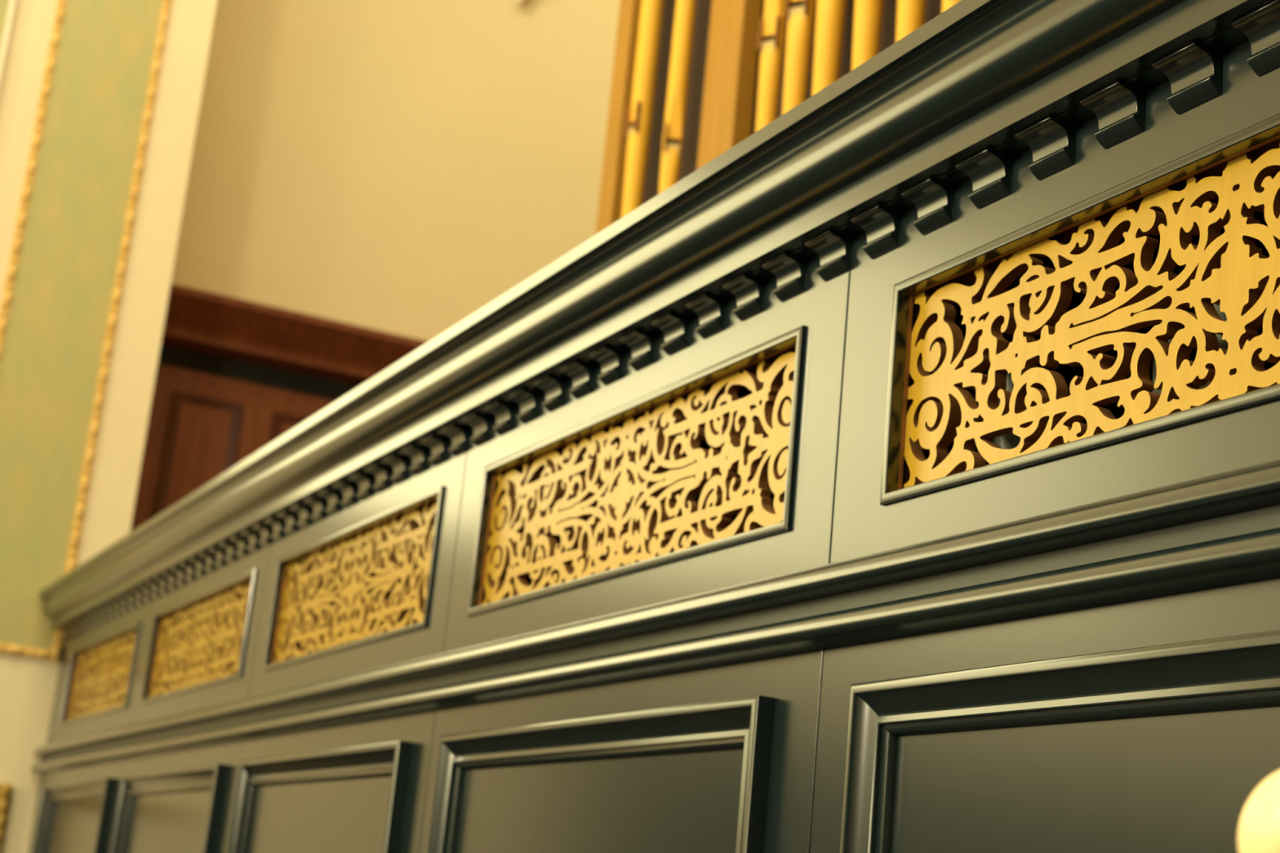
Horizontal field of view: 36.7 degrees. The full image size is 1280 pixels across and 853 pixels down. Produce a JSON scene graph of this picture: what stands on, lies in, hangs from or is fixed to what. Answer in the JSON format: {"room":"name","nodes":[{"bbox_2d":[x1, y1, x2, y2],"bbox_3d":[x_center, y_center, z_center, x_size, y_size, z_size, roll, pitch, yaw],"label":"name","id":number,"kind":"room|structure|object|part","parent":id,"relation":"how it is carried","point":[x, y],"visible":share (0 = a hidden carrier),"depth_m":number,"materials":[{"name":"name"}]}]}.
{"room":"church interior","nodes":[
{"label":"church interior","id":0,"kind":"room"},
{"bbox_2d":[0,0,217,852],"bbox_3d":[-4.641,-1.287,4.518,7.134,7.200,0.350,12,-16,-24],"label":"wall","id":1,"kind":"structure","parent":0,"point":[28,684],"depth_m":5.68,"materials":[{"name":"beige paint"}]},
{"bbox_2d":[0,0,8,44],"bbox_3d":[-1.907,-1.357,5.719,0.101,3.950,0.006,12,-16,-24],"label":"panel","id":2,"kind":"object","parent":1,"relation":"attached to","point":[3,3],"visible":1,"depth_m":5.70,"materials":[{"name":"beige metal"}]},
{"bbox_2d":[0,782,13,852],"bbox_3d":[-1.914,1.279,5.143,0.360,0.688,0.033,12,-16,-24],"label":"gilt frame","id":3,"kind":"object","parent":1,"relation":"attached to","point":[6,790],"visible":1,"depth_m":5.27,"materials":[{"name":"gold paint"}]},
{"bbox_2d":[0,0,17,85],"bbox_3d":[-1.850,-1.323,5.728,0.019,4.000,0.030,12,-16,-24],"label":"trim","id":4,"kind":"structure","parent":1,"relation":"attached to","point":[11,6],"depth_m":5.67,"materials":[{"name":"beige paint"}]},
{"bbox_2d":[0,0,171,662],"bbox_3d":[-1.594,-1.280,5.855,0.328,3.971,0.020,12,-16,-24],"label":"panel","id":5,"kind":"object","parent":1,"relation":"attached to","point":[64,284],"visible":0.95,"depth_m":5.63,"materials":[{"name":"green paint"}]},
{"bbox_2d":[31,459,1279,773],"bbox_3d":[-0.312,0.358,2.684,0.028,0.080,6.110,12,-16,-24],"label":"trim","id":6,"kind":"structure","parent":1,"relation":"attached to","point":[1220,530],"depth_m":1.72,"materials":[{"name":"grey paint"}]},
{"bbox_2d":[38,0,1279,640],"bbox_3d":[-0.280,-0.023,2.781,0.139,0.135,6.110,12,-16,-24],"label":"crown molding","id":7,"kind":"structure","parent":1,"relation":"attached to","point":[980,85],"depth_m":1.95,"materials":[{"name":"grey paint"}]},
{"bbox_2d":[170,0,620,341],"bbox_3d":[0.025,-0.070,7.449,4.070,7.200,0.200,12,-16,-24],"label":"wall","id":8,"kind":"structure","parent":0,"point":[401,167],"depth_m":7.05,"materials":[{"name":"beige paint"}]},
{"bbox_2d":[115,283,428,671],"bbox_3d":[-0.908,1.453,6.420,2.090,3.575,0.200,12,-16,-24],"label":"door","id":9,"kind":"structure","parent":8,"relation":"in","point":[233,376],"depth_m":6.55,"materials":[{"name":"brown wood"}]},
{"bbox_3d":[-1.508,0.411,6.405,0.245,1.062,0.018,12,-16,-24],"label":"panel moulding","id":10,"kind":"part","parent":9,"relation":"part of","materials":[{"name":"brown wood"}]},
{"bbox_3d":[-1.512,0.412,6.411,0.179,0.996,0.003,12,-16,-24],"label":"door panel","id":11,"kind":"part","parent":9,"relation":"part of","materials":[{"name":"brown wood"}]},
{"bbox_3d":[-0.957,1.581,6.465,2.090,3.342,0.030,12,-16,-24],"label":"door","id":12,"kind":"part","parent":9,"relation":"part of","materials":[{"name":"brown wood"}]},
{"bbox_3d":[-1.200,0.480,6.555,0.179,0.996,0.003,12,-16,-24],"label":"door panel","id":13,"kind":"part","parent":9,"relation":"part of","materials":[{"name":"brown wood"}]},
{"bbox_3d":[-1.197,0.479,6.549,0.245,1.062,0.018,12,-16,-24],"label":"panel moulding","id":14,"kind":"part","parent":9,"relation":"part of","materials":[{"name":"brown wood"}]},
{"bbox_2d":[520,0,530,7],"bbox_3d":[-0.386,-1.704,7.444,0.139,0.231,0.048,12,-16,-24],"label":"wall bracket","id":15,"kind":"object","parent":8,"relation":"attached to","point":[524,2],"visible":1,"depth_m":7.38,"materials":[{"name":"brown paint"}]},
{"bbox_3d":[-1.344,1.567,-0.294,10.650,0.100,10.660,12,-16,-24],"label":"floor","id":16,"kind":"structure","parent":0,"visible":0},
{"bbox_2d":[217,170,1279,648],"bbox_3d":[-0.166,1.147,2.591,0.419,2.380,6.110,12,-16,-24],"label":"screen carcass","id":17,"kind":"object","parent":16,"relation":"on","point":[1068,372],"visible":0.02,"depth_m":2.12},
{"bbox_2d":[27,760,125,852],"bbox_3d":[-1.498,1.695,4.652,0.039,1.790,1.108,12,-16,-24],"label":"raised panel","id":18,"kind":"object","parent":17,"relation":"attached to","point":[75,811],"visible":0.66,"depth_m":4.78,"materials":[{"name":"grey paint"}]},
{"bbox_3d":[-1.455,1.595,4.633,0.012,1.402,0.781,12,-16,-24],"label":"panel","id":19,"kind":"part","parent":18,"relation":"part of","materials":[{"name":"teal paint"}]},
{"bbox_3d":[-1.470,1.591,4.626,0.026,1.462,0.841,12,-16,-24],"label":"panel moulding","id":20,"kind":"part","parent":18,"relation":"part of","materials":[{"name":"teal paint"}]},
{"bbox_2d":[45,591,152,744],"bbox_3d":[-1.380,0.633,4.937,0.041,0.370,1.108,12,-16,-24],"label":"grille panel","id":21,"kind":"object","parent":17,"relation":"attached to","point":[91,697],"visible":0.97,"depth_m":4.89,"materials":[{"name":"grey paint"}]},
{"bbox_3d":[-1.367,0.634,4.875,0.012,0.207,0.840,12,-16,-24],"label":"bead moulding","id":22,"kind":"part","parent":21,"relation":"part of","materials":[{"name":"teal paint"}]},
{"bbox_2d":[67,629,137,720],"bbox_3d":[-1.352,0.636,4.882,0.012,0.191,0.824,12,-16,-24],"label":"grille","id":23,"kind":"object","parent":21,"relation":"attached to","point":[96,691],"depth_m":4.88,"materials":[{"name":"gold wood"}]},
{"bbox_2d":[109,742,241,852],"bbox_3d":[-1.028,1.500,3.728,0.039,1.790,0.998,12,-16,-24],"label":"raised panel","id":24,"kind":"object","parent":17,"relation":"attached to","point":[180,802],"visible":0.71,"depth_m":3.85,"materials":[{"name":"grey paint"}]},
{"bbox_3d":[-1.010,1.409,3.757,0.012,1.402,0.781,12,-16,-24],"label":"panel","id":25,"kind":"part","parent":24,"relation":"part of","materials":[{"name":"teal paint"}]},
{"bbox_2d":[131,527,273,724],"bbox_3d":[-0.910,0.438,4.013,0.041,0.370,0.998,12,-16,-24],"label":"grille panel","id":26,"kind":"object","parent":17,"relation":"attached to","point":[227,601],"visible":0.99,"depth_m":3.96,"materials":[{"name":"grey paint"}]},
{"bbox_3d":[-0.922,0.449,3.999,0.012,0.207,0.840,12,-16,-24],"label":"bead moulding","id":27,"kind":"part","parent":26,"relation":"part of","materials":[{"name":"teal paint"}]},
{"bbox_2d":[150,581,251,697],"bbox_3d":[-0.907,0.451,4.006,0.012,0.191,0.824,12,-16,-24],"label":"grille","id":28,"kind":"object","parent":26,"relation":"attached to","point":[191,623],"depth_m":3.99,"materials":[{"name":"gold wood"}]},
{"bbox_3d":[-0.899,0.454,4.010,0.016,0.232,0.865,12,-16,-24],"label":"backing frame","id":29,"kind":"part","parent":26,"relation":"part of","materials":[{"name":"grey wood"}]},
{"bbox_2d":[226,711,435,852],"bbox_3d":[-0.583,1.315,2.852,0.039,1.790,0.998,12,-16,-24],"label":"raised panel","id":30,"kind":"object","parent":17,"relation":"attached to","point":[360,788],"visible":0.74,"depth_m":2.95,"materials":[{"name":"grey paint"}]},
{"bbox_3d":[-0.565,1.224,2.881,0.012,1.402,0.781,12,-16,-24],"label":"panel","id":31,"kind":"part","parent":30,"relation":"part of","materials":[{"name":"teal paint"}]},
{"bbox_3d":[-0.580,1.221,2.874,0.026,1.462,0.841,12,-16,-24],"label":"panel moulding","id":32,"kind":"part","parent":30,"relation":"part of","materials":[{"name":"teal paint"}]},
{"bbox_2d":[248,428,470,697],"bbox_3d":[-0.465,0.253,3.136,0.041,0.370,0.998,12,-16,-24],"label":"grille panel","id":33,"kind":"object","parent":17,"relation":"attached to","point":[338,558],"visible":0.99,"depth_m":3.06,"materials":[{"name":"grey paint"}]},
{"bbox_3d":[-0.477,0.263,3.123,0.012,0.207,0.840,12,-16,-24],"label":"bead moulding","id":34,"kind":"part","parent":33,"relation":"part of","materials":[{"name":"teal paint"}]},
{"bbox_2d":[274,502,437,662],"bbox_3d":[-0.461,0.266,3.130,0.012,0.191,0.824,12,-16,-24],"label":"grille","id":35,"kind":"object","parent":33,"relation":"attached to","point":[340,566],"depth_m":3.11,"materials":[{"name":"gold wood"}]},
{"bbox_3d":[-0.453,0.269,3.134,0.016,0.232,0.865,12,-16,-24],"label":"backing frame","id":36,"kind":"part","parent":33,"relation":"part of","materials":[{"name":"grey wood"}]},
{"bbox_2d":[419,649,824,852],"bbox_3d":[-0.138,1.129,1.976,0.039,1.790,0.998,12,-16,-24],"label":"raised panel","id":37,"kind":"object","parent":17,"relation":"attached to","point":[722,759],"visible":0.69,"depth_m":2.04,"materials":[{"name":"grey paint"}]},
{"bbox_3d":[-0.119,1.039,2.005,0.012,1.402,0.781,12,-16,-24],"label":"panel","id":38,"kind":"part","parent":37,"relation":"part of","materials":[{"name":"teal paint"}]},
{"bbox_3d":[-0.134,1.036,1.998,0.026,1.462,0.841,12,-16,-24],"label":"panel moulding","id":39,"kind":"part","parent":37,"relation":"part of","materials":[{"name":"teal paint"}]},
{"bbox_2d":[443,236,853,653],"bbox_3d":[-0.020,0.068,2.260,0.041,0.370,0.998,12,-16,-24],"label":"grille panel","id":40,"kind":"object","parent":17,"relation":"attached to","point":[798,341],"visible":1,"depth_m":2.14,"materials":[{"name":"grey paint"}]},
{"bbox_3d":[-0.032,0.078,2.247,0.012,0.207,0.840,12,-16,-24],"label":"bead moulding","id":41,"kind":"part","parent":40,"relation":"part of","materials":[{"name":"teal paint"}]},
{"bbox_2d":[482,352,795,604],"bbox_3d":[-0.016,0.081,2.254,0.012,0.191,0.824,12,-16,-24],"label":"grille","id":42,"kind":"object","parent":40,"relation":"attached to","point":[633,448],"depth_m":2.20,"materials":[{"name":"gold wood"}]},
{"bbox_3d":[-0.008,0.083,2.257,0.016,0.232,0.865,12,-16,-24],"label":"backing frame","id":43,"kind":"part","parent":40,"relation":"part of","materials":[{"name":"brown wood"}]},
{"bbox_2d":[991,373,1020,448],"bbox_3d":[0.328,0.050,1.722,0.032,0.200,0.032,12,-16,-24],"label":"pipe","id":44,"kind":"object","parent":17,"relation":"on","point":[1008,441],"visible":0.04,"depth_m":1.72,"materials":[{"name":"grey metal"}]},
{"bbox_2d":[809,577,1279,852],"bbox_3d":[0.308,0.944,1.100,0.039,1.790,0.998,12,-16,-24],"label":"raised panel","id":45,"kind":"object","parent":17,"relation":"attached to","point":[1151,725],"visible":0.74,"depth_m":1.43,"materials":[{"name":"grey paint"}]},
{"bbox_3d":[0.326,0.854,1.129,0.012,1.402,0.781,12,-16,-24],"label":"panel","id":46,"kind":"part","parent":45,"relation":"part of","materials":[{"name":"teal paint"}]},
{"bbox_2d":[830,39,1279,563],"bbox_3d":[0.426,-0.117,1.384,0.041,0.370,0.998,12,-16,-24],"label":"grille panel","id":47,"kind":"object","parent":17,"relation":"attached to","point":[901,315],"visible":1,"depth_m":1.52,"materials":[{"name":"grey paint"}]},
{"bbox_3d":[0.414,-0.107,1.371,0.012,0.207,0.840,12,-16,-24],"label":"bead moulding","id":48,"kind":"part","parent":47,"relation":"part of","materials":[{"name":"teal paint"}]},
{"bbox_2d":[903,147,1279,488],"bbox_3d":[0.429,-0.104,1.378,0.012,0.191,0.824,12,-16,-24],"label":"grille","id":49,"kind":"object","parent":47,"relation":"attached to","point":[1228,270],"depth_m":1.50,"materials":[{"name":"gold wood"}]},
{"bbox_3d":[0.437,-0.102,1.381,0.016,0.232,0.865,12,-16,-24],"label":"backing frame","id":50,"kind":"part","parent":47,"relation":"part of","materials":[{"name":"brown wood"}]},
{"bbox_2d":[1152,288,1184,395],"bbox_3d":[0.447,0.006,1.632,0.028,0.260,0.028,12,-16,-24],"label":"pipe","id":51,"kind":"object","parent":17,"relation":"on","point":[1154,367],"visible":0.02,"depth_m":1.64,"materials":[{"name":"grey metal"}]},
{"bbox_2d":[1198,303,1228,389],"bbox_3d":[0.452,-0.005,1.505,0.034,0.220,0.034,12,-16,-24],"label":"pipe","id":52,"kind":"object","parent":17,"relation":"on","point":[1224,344],"visible":0.02,"depth_m":1.50,"materials":[{"name":"grey metal"}]},
{"bbox_2d":[595,0,942,234],"bbox_3d":[0.612,-1.695,3.982,0.410,4.100,2.400,12,-16,-24],"label":"organ case","id":53,"kind":"object","parent":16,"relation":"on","point":[722,107],"visible":0.02,"depth_m":4.29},
{"bbox_3d":[0.043,-1.679,4.891,0.032,3.780,0.083,12,-16,-24],"label":"post","id":54,"kind":"part","parent":53,"relation":"part of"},
{"bbox_2d":[621,0,664,217],"bbox_3d":[0.088,-1.606,4.718,0.055,3.599,0.053,14,-17,-30],"label":"pipe","id":55,"kind":"object","parent":53,"relation":"on","point":[638,122],"visible":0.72,"depth_m":4.48,"materials":[{"name":"gold metal"}]},
{"bbox_2d":[658,0,697,193],"bbox_3d":[0.165,-1.568,4.537,0.046,3.449,0.048,5,-15,2],"label":"pipe","id":56,"kind":"object","parent":53,"relation":"on","point":[685,13],"visible":0.56,"depth_m":4.30,"materials":[{"name":"gold metal"}]},
{"bbox_3d":[0.265,-1.756,4.513,0.034,3.780,0.053,12,-16,-24],"label":"post","id":57,"kind":"part","parent":53,"relation":"part of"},
{"bbox_3d":[0.304,-1.784,4.393,0.045,3.780,0.108,12,-16,-24],"label":"post","id":58,"kind":"part","parent":53,"relation":"part of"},
{"bbox_2d":[755,0,786,131],"bbox_3d":[0.348,-1.576,4.141,0.048,3.299,0.050,-4,-18,34],"label":"pipe","id":59,"kind":"object","parent":53,"relation":"on","point":[772,29],"visible":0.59,"depth_m":3.91,"materials":[{"name":"gold metal"}]},
{"bbox_2d":[782,0,816,115],"bbox_3d":[0.390,-1.524,4.027,0.054,3.149,0.056,-4,-17,32],"label":"pipe","id":60,"kind":"object","parent":53,"relation":"on","point":[800,15],"visible":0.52,"depth_m":3.80,"materials":[{"name":"gold metal"}]},
{"bbox_2d":[812,0,847,95],"bbox_3d":[0.434,-1.473,3.906,0.059,2.999,0.062,-4,-17,32],"label":"pipe","id":61,"kind":"object","parent":53,"relation":"on","point":[830,14],"visible":0.19,"depth_m":3.69,"materials":[{"name":"gold metal"}]},
{"bbox_2d":[851,0,884,70],"bbox_3d":[0.489,-1.427,3.766,0.062,2.849,0.064,-4,-18,34],"label":"pipe","id":62,"kind":"object","parent":53,"relation":"on","point":[868,20],"visible":0.16,"depth_m":3.56,"materials":[{"name":"gold metal"}]},
{"bbox_2d":[896,0,926,41],"bbox_3d":[0.547,-1.381,3.619,0.064,2.699,0.066,-4,-18,34],"label":"pipe","id":63,"kind":"object","parent":53,"relation":"on","point":[911,14],"visible":0.13,"depth_m":3.43,"materials":[{"name":"gold metal"}]},
{"bbox_2d":[942,0,961,12],"bbox_3d":[0.603,-1.335,3.478,0.065,2.549,0.068,-4,-18,34],"label":"pipe","id":64,"kind":"object","parent":53,"relation":"on","point":[946,4],"visible":0.03,"depth_m":3.30,"materials":[{"name":"gold metal"}]},
{"bbox_2d":[1237,770,1279,852],"bbox_3d":[0.205,0.986,0.588,0.220,1.754,0.220,12,-16,-24],"label":"globe lamp","id":65,"kind":"object","parent":16,"relation":"on","point":[1259,828],"visible":1,"depth_m":0.79,"materials":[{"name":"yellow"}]}
]}

